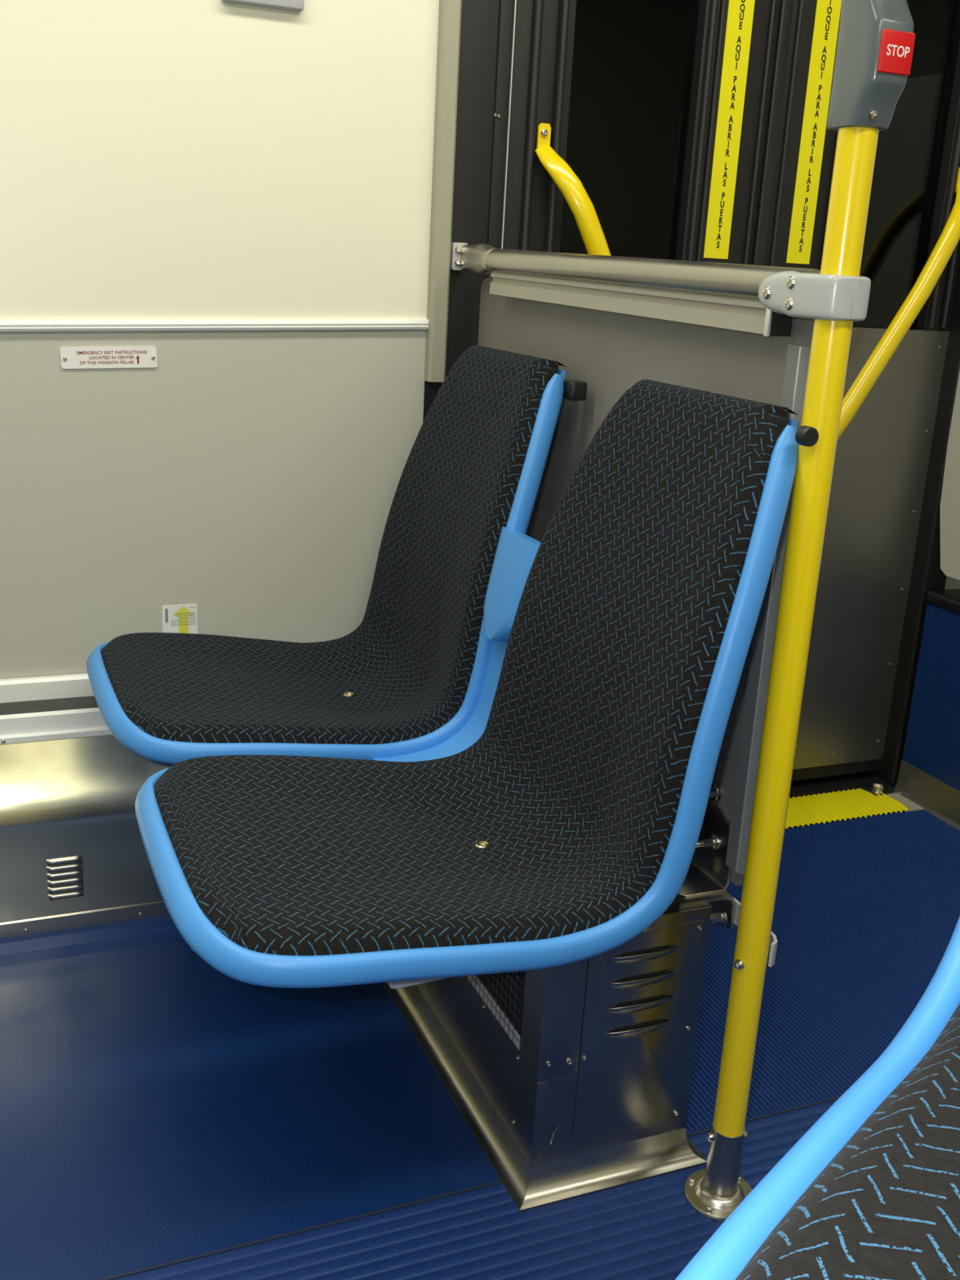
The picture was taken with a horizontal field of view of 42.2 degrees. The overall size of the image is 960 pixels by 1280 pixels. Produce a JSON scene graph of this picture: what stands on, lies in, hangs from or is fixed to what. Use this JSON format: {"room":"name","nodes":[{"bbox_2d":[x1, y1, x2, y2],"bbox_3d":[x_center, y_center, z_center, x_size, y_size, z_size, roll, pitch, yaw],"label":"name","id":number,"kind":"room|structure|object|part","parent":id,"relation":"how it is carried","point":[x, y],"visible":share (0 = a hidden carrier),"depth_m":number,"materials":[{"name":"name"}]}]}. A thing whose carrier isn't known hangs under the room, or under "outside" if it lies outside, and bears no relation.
{"room":"vehicle interior","nodes":[
{"label":"vehicle interior","id":0,"kind":"room"},
{"bbox_2d":[0,0,959,679],"bbox_3d":[-0.084,-0.621,1.950,4.600,2.060,0.050,-4,18,-22],"label":"wall","id":1,"kind":"structure","parent":0,"point":[160,159],"depth_m":1.83,"materials":[{"name":"beige"}]},
{"bbox_2d":[59,346,157,368],"bbox_3d":[-0.534,-0.407,1.794,0.135,0.035,0.005,-4,18,-22],"label":"plate","id":2,"kind":"object","parent":1,"relation":"attached to","point":[71,357],"visible":1,"depth_m":1.79,"materials":[{"name":"white"}]},
{"bbox_2d":[162,604,197,633],"bbox_3d":[-0.470,-0.020,1.949,0.054,0.072,0.002,-4,18,-22],"label":"instruction sticker","id":3,"kind":"object","parent":1,"relation":"attached to","point":[181,619],"visible":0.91,"depth_m":1.95,"materials":[{"name":"white paper"}]},
{"bbox_2d":[164,606,195,625],"bbox_3d":[-0.468,-0.037,1.944,0.047,0.028,0.001,-4,18,-22],"label":"print","id":4,"kind":"object","parent":3,"relation":"attached to","point":[166,610],"depth_m":1.94},
{"bbox_2d":[0,319,428,331],"bbox_3d":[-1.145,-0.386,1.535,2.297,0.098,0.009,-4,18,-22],"label":"trim","id":5,"kind":"structure","parent":1,"relation":"attached to","point":[235,324],"depth_m":1.83,"materials":[{"name":"white metal"}]},
{"bbox_2d":[222,0,303,11],"bbox_3d":[-0.302,-0.897,1.730,0.114,0.028,0.015,-4,18,-22],"label":"wall fitting","id":6,"kind":"object","parent":1,"relation":"attached to","point":[291,5],"visible":1,"depth_m":1.74,"materials":[{"name":"grey"}]},
{"bbox_2d":[424,0,462,382],"bbox_3d":[-0.039,-1.004,1.806,0.029,1.238,0.020,-4,18,-22],"label":"trim","id":7,"kind":"structure","parent":1,"relation":"attached to","point":[450,11],"depth_m":1.89,"materials":[{"name":"beige plastic"}]},
{"bbox_2d":[422,0,514,422],"bbox_3d":[-0.037,-0.630,1.990,0.125,2.060,0.091,-4,18,-22],"label":"trim","id":8,"kind":"structure","parent":1,"relation":"attached to","point":[486,25],"depth_m":1.92,"materials":[{"name":"black"}]},
{"bbox_2d":[500,0,516,248],"bbox_3d":[0.034,-0.637,1.991,0.002,2.040,0.010,-4,18,-22],"label":"door frame","id":9,"kind":"structure","parent":1,"relation":"attached to","point":[514,1],"depth_m":1.94,"materials":[{"name":"silver metal"}]},
{"bbox_2d":[502,0,782,265],"bbox_3d":[0.267,-0.650,2.079,0.485,2.040,0.124,-4,18,-22],"label":"door","id":10,"kind":"structure","parent":1,"relation":"in","point":[628,91],"depth_m":2.04,"materials":[{"name":"black"}]},
{"bbox_3d":[0.252,-0.518,2.085,0.362,0.622,0.071,-4,18,-22],"label":"door grab rail","id":11,"kind":"part","parent":10,"relation":"part of","materials":[{"name":"yellow metal"}]},
{"bbox_3d":[0.251,-1.058,1.988,0.243,1.070,0.006,-4,18,-22],"label":"glass","id":12,"kind":"part","parent":10,"relation":"part of","materials":[{"name":"black glass"}]},
{"bbox_2d":[702,0,755,258],"bbox_3d":[0.431,-1.083,2.026,0.049,0.884,0.001,-4,18,-22],"label":"strip","id":13,"kind":"object","parent":10,"relation":"attached to","point":[740,12],"visible":1,"depth_m":2.09,"materials":[{"name":"yellow plastic"}]},
{"bbox_2d":[752,0,793,265],"bbox_3d":[0.489,-0.668,2.181,0.021,2.040,0.007,-4,18,-22],"label":"door seal","id":14,"kind":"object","parent":1,"relation":"attached to","point":[786,11],"depth_m":2.12,"materials":[{"name":"black rubber"}]},
{"bbox_2d":[789,771,888,797],"bbox_3d":[0.411,0.320,2.495,0.970,0.040,0.095,-4,18,-22],"label":"trim","id":15,"kind":"structure","parent":1,"relation":"attached to","point":[801,788],"depth_m":2.61,"materials":[{"name":"black"}]},
{"bbox_2d":[763,0,959,781],"bbox_3d":[0.711,-0.680,2.261,0.469,2.040,0.124,-4,18,-22],"label":"door","id":16,"kind":"structure","parent":1,"relation":"in","point":[882,455],"depth_m":2.37,"materials":[{"name":"black"}]},
{"bbox_2d":[786,0,841,264],"bbox_3d":[0.590,-1.094,2.091,0.049,0.884,0.001,-4,18,-22],"label":"strip","id":17,"kind":"object","parent":16,"relation":"attached to","point":[828,11],"visible":1,"depth_m":2.15,"materials":[{"name":"yellow plastic"}]},
{"bbox_3d":[0.693,-0.158,2.439,0.404,0.883,0.004,-4,18,-22],"label":"kick plate","id":18,"kind":"part","parent":16,"relation":"part of","materials":[{"name":"silver metal"}]},
{"bbox_3d":[0.730,-0.550,2.281,0.362,0.622,0.071,-4,18,-22],"label":"door grab rail","id":19,"kind":"part","parent":16,"relation":"part of","materials":[{"name":"yellow metal"}]},
{"bbox_3d":[0.753,-1.092,2.194,0.250,1.070,0.006,-4,18,-22],"label":"glass","id":20,"kind":"part","parent":16,"relation":"part of","materials":[{"name":"black glass"}]},
{"bbox_2d":[869,259,959,785],"bbox_3d":[0.927,-0.693,2.379,0.058,2.060,0.105,-4,18,-22],"label":"door frame","id":21,"kind":"structure","parent":1,"relation":"attached to","point":[926,575],"depth_m":2.49,"materials":[{"name":"black metal"}]},
{"bbox_2d":[940,369,959,580],"bbox_3d":[1.111,-0.447,1.923,0.015,0.930,0.993,-4,18,-22],"label":"partition panel","id":22,"kind":"object","parent":1,"relation":"attached to","point":[950,494],"visible":1,"depth_m":2.41,"materials":[{"name":"beige plastic"}]},
{"bbox_2d":[0,784,959,1279],"bbox_3d":[0.329,0.714,1.163,4.600,0.062,2.590,-4,18,-22],"label":"floor","id":23,"kind":"structure","parent":0,"point":[165,1114],"depth_m":1.54,"materials":[{"name":"blue rubber"}]},
{"bbox_2d":[0,673,173,938],"bbox_3d":[-1.221,0.284,1.631,2.145,0.349,0.159,-4,18,-22],"label":"heater cover","id":24,"kind":"object","parent":23,"relation":"on","point":[73,855],"visible":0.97,"depth_m":1.83,"materials":[{"name":"silver metal"}]},
{"bbox_3d":[-1.241,0.112,1.650,2.145,0.033,0.013,-4,18,-22],"label":"wall rail","id":25,"kind":"part","parent":24,"relation":"part of","materials":[{"name":"white metal"}]},
{"bbox_3d":[-1.210,0.166,1.583,2.145,0.047,0.028,-4,18,-22],"label":"ledge rail","id":26,"kind":"part","parent":24,"relation":"part of","materials":[{"name":"white metal"}]},
{"bbox_2d":[383,782,736,1213],"bbox_3d":[0.040,0.308,1.677,0.261,0.453,0.714,-4,18,-22],"label":"equipment box","id":27,"kind":"object","parent":23,"relation":"on","point":[573,1080],"depth_m":1.41,"materials":[{"name":"silver metal"}]},
{"bbox_3d":[-0.082,0.513,1.691,0.021,0.040,0.714,-4,18,-22],"label":"trim","id":28,"kind":"part","parent":27,"relation":"part of","materials":[{"name":"silver metal"}]},
{"bbox_2d":[386,896,680,989],"bbox_3d":[-0.091,0.192,1.639,0.350,0.020,0.875,-4,18,-22],"label":"support beam","id":29,"kind":"structure","parent":27,"relation":"on","point":[674,907],"depth_m":1.20,"materials":[{"name":"grey metal"}]},
{"bbox_2d":[86,345,586,764],"bbox_3d":[-0.227,-0.142,1.725,0.622,0.516,0.483,-4,18,-22],"label":"seat","id":30,"kind":"object","parent":29,"relation":"on","point":[411,676],"visible":1,"depth_m":1.71,"materials":[{"name":"black fabric"}]},
{"bbox_3d":[-0.007,0.315,1.244,0.190,0.020,0.045,-4,18,-22],"label":"arm","id":31,"kind":"part","parent":29,"relation":"part of","materials":[{"name":"grey metal"}]},
{"bbox_2d":[134,379,818,988],"bbox_3d":[-0.046,-0.009,1.311,0.613,0.516,0.550,-4,18,-22],"label":"seat","id":32,"kind":"object","parent":29,"relation":"on","point":[573,823],"depth_m":1.25,"materials":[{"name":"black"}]},
{"bbox_3d":[-0.026,0.018,1.571,0.203,0.303,0.124,-4,18,-22],"label":"seat link cover","id":33,"kind":"part","parent":32,"relation":"part of","materials":[{"name":"blue plastic"}]},
{"bbox_3d":[-0.076,0.182,1.668,0.300,0.017,0.830,-4,18,-22],"label":"cross plate","id":34,"kind":"part","parent":29,"relation":"part of","materials":[{"name":"black metal"}]},
{"bbox_3d":[0.153,0.605,1.428,0.245,0.040,0.021,-4,18,-22],"label":"trim","id":35,"kind":"part","parent":27,"relation":"part of","materials":[{"name":"silver metal"}]},
{"bbox_3d":[0.178,0.441,1.397,0.144,0.259,0.002,-4,18,-22],"label":"louvre panel","id":36,"kind":"part","parent":27,"relation":"part of","materials":[{"name":"silver metal"}]},
{"bbox_2d":[477,278,813,885],"bbox_3d":[0.148,-0.143,1.664,0.022,0.632,0.855,-4,18,-22],"label":"panel","id":37,"kind":"object","parent":27,"relation":"attached to","point":[611,353],"visible":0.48,"depth_m":1.43,"materials":[{"name":"grey"}]},
{"bbox_2d":[449,242,820,337],"bbox_3d":[0.143,-0.453,1.566,0.045,0.085,0.905,-4,18,-22],"label":"rail","id":38,"kind":"object","parent":37,"relation":"attached to","point":[722,295],"visible":0.9,"depth_m":1.44,"materials":[{"name":"silver metal"}]},
{"bbox_3d":[-0.034,-0.600,1.946,0.025,0.041,0.017,-4,18,-22],"label":"wall plate","id":39,"kind":"part","parent":38,"relation":"part of","materials":[{"name":"grey metal"}]},
{"bbox_3d":[0.125,0.499,1.776,0.021,0.040,0.714,-4,18,-22],"label":"trim","id":40,"kind":"part","parent":27,"relation":"part of","materials":[{"name":"silver metal"}]},
{"bbox_3d":[0.225,0.272,1.444,0.075,0.004,0.104,-4,18,-22],"label":"foot plate","id":41,"kind":"part","parent":27,"relation":"part of","materials":[{"name":"silver metal"}]},
{"bbox_3d":[0.227,0.240,1.429,0.096,0.161,0.115,-4,18,-22],"label":"seat bracket","id":42,"kind":"part","parent":27,"relation":"part of","materials":[{"name":"silver metal"}]},
{"bbox_3d":[0.232,0.301,1.428,0.096,0.045,0.075,-4,18,-22],"label":"plate","id":43,"kind":"part","parent":27,"relation":"part of","materials":[{"name":"silver metal"}]},
{"bbox_3d":[0.262,0.223,1.441,0.004,0.094,0.110,-4,18,-22],"label":"upright plate","id":44,"kind":"part","parent":27,"relation":"part of","materials":[{"name":"silver metal"}]},
{"bbox_2d":[683,127,879,1221],"bbox_3d":[0.328,-0.348,1.125,0.082,2.054,0.082,-4,18,-22],"label":"pole","id":45,"kind":"object","parent":23,"relation":"on","point":[714,1192],"visible":0.88,"depth_m":1.23,"materials":[{"name":"yellow metal"}]},
{"bbox_2d":[733,897,777,967],"bbox_3d":[0.304,0.322,1.376,0.013,0.027,0.104,-1,17,-14],"label":"bracket","id":46,"kind":"object","parent":45,"relation":"attached to","point":[773,940],"visible":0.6,"depth_m":1.34,"materials":[{"name":"grey metal"}]},
{"bbox_2d":[758,271,871,321],"bbox_3d":[0.311,-0.324,1.167,0.049,0.042,0.122,-4,18,-22],"label":"clamp","id":47,"kind":"object","parent":45,"relation":"attached to","point":[793,294],"visible":0.98,"depth_m":1.13,"materials":[{"name":"grey metal"}]},
{"bbox_2d":[826,0,915,131],"bbox_3d":[0.341,-0.537,1.062,0.041,0.186,0.064,-4,18,-22],"label":"box","id":48,"kind":"object","parent":45,"relation":"attached to","point":[875,43],"visible":0.99,"depth_m":1.06,"materials":[{"name":"grey plastic"}]},
{"bbox_2d":[785,788,909,828],"bbox_3d":[0.507,0.347,2.416,0.724,0.012,0.125,-4,18,-22],"label":"strip","id":49,"kind":"object","parent":23,"relation":"on","point":[828,806],"visible":0.31,"depth_m":2.49,"materials":[{"name":"yellow rubber"}]},
{"bbox_2d":[859,782,924,811],"bbox_3d":[0.851,0.317,2.553,0.077,0.021,0.125,-4,18,-22],"label":"metal plate","id":50,"kind":"object","parent":23,"relation":"on","point":[876,787],"depth_m":2.57,"materials":[{"name":"silver metal"}]},
{"bbox_3d":[0.833,0.314,2.587,0.070,0.007,0.050,-4,18,-22],"label":"plate","id":51,"kind":"part","parent":50,"relation":"part of","materials":[{"name":"silver metal"}]},
{"bbox_3d":[0.870,0.332,2.537,0.057,0.004,0.075,-4,18,-22],"label":"floor plate","id":52,"kind":"part","parent":50,"relation":"part of","materials":[{"name":"beige"}]},
{"bbox_2d":[894,588,959,831],"bbox_3d":[1.094,0.243,2.127,0.098,0.432,0.972,-4,18,-22],"label":"wall panel","id":53,"kind":"object","parent":23,"relation":"on","point":[929,775],"visible":1,"depth_m":2.48,"materials":[{"name":"blue"}]},
{"bbox_3d":[1.050,0.420,2.162,0.020,0.068,0.968,-4,18,-22],"label":"kick plate","id":54,"kind":"part","parent":53,"relation":"part of","materials":[{"name":"silver metal"}]},
{"bbox_3d":[1.101,0.222,2.121,0.068,0.345,0.968,-4,18,-22],"label":"panel","id":55,"kind":"part","parent":53,"relation":"part of","materials":[{"name":"blue plastic"}]},
{"bbox_3d":[0.412,0.687,0.190,0.420,0.620,0.730,-4,18,-22],"label":"platform","id":56,"kind":"object","parent":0,"visible":0},
{"bbox_2d":[675,915,959,1279],"bbox_3d":[0.325,-0.022,0.248,0.483,0.516,0.622,13,19,30],"label":"seat","id":57,"kind":"object","parent":56,"relation":"on","point":[871,1190],"visible":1,"depth_m":0.34,"materials":[{"name":"black fabric"}]}
]}

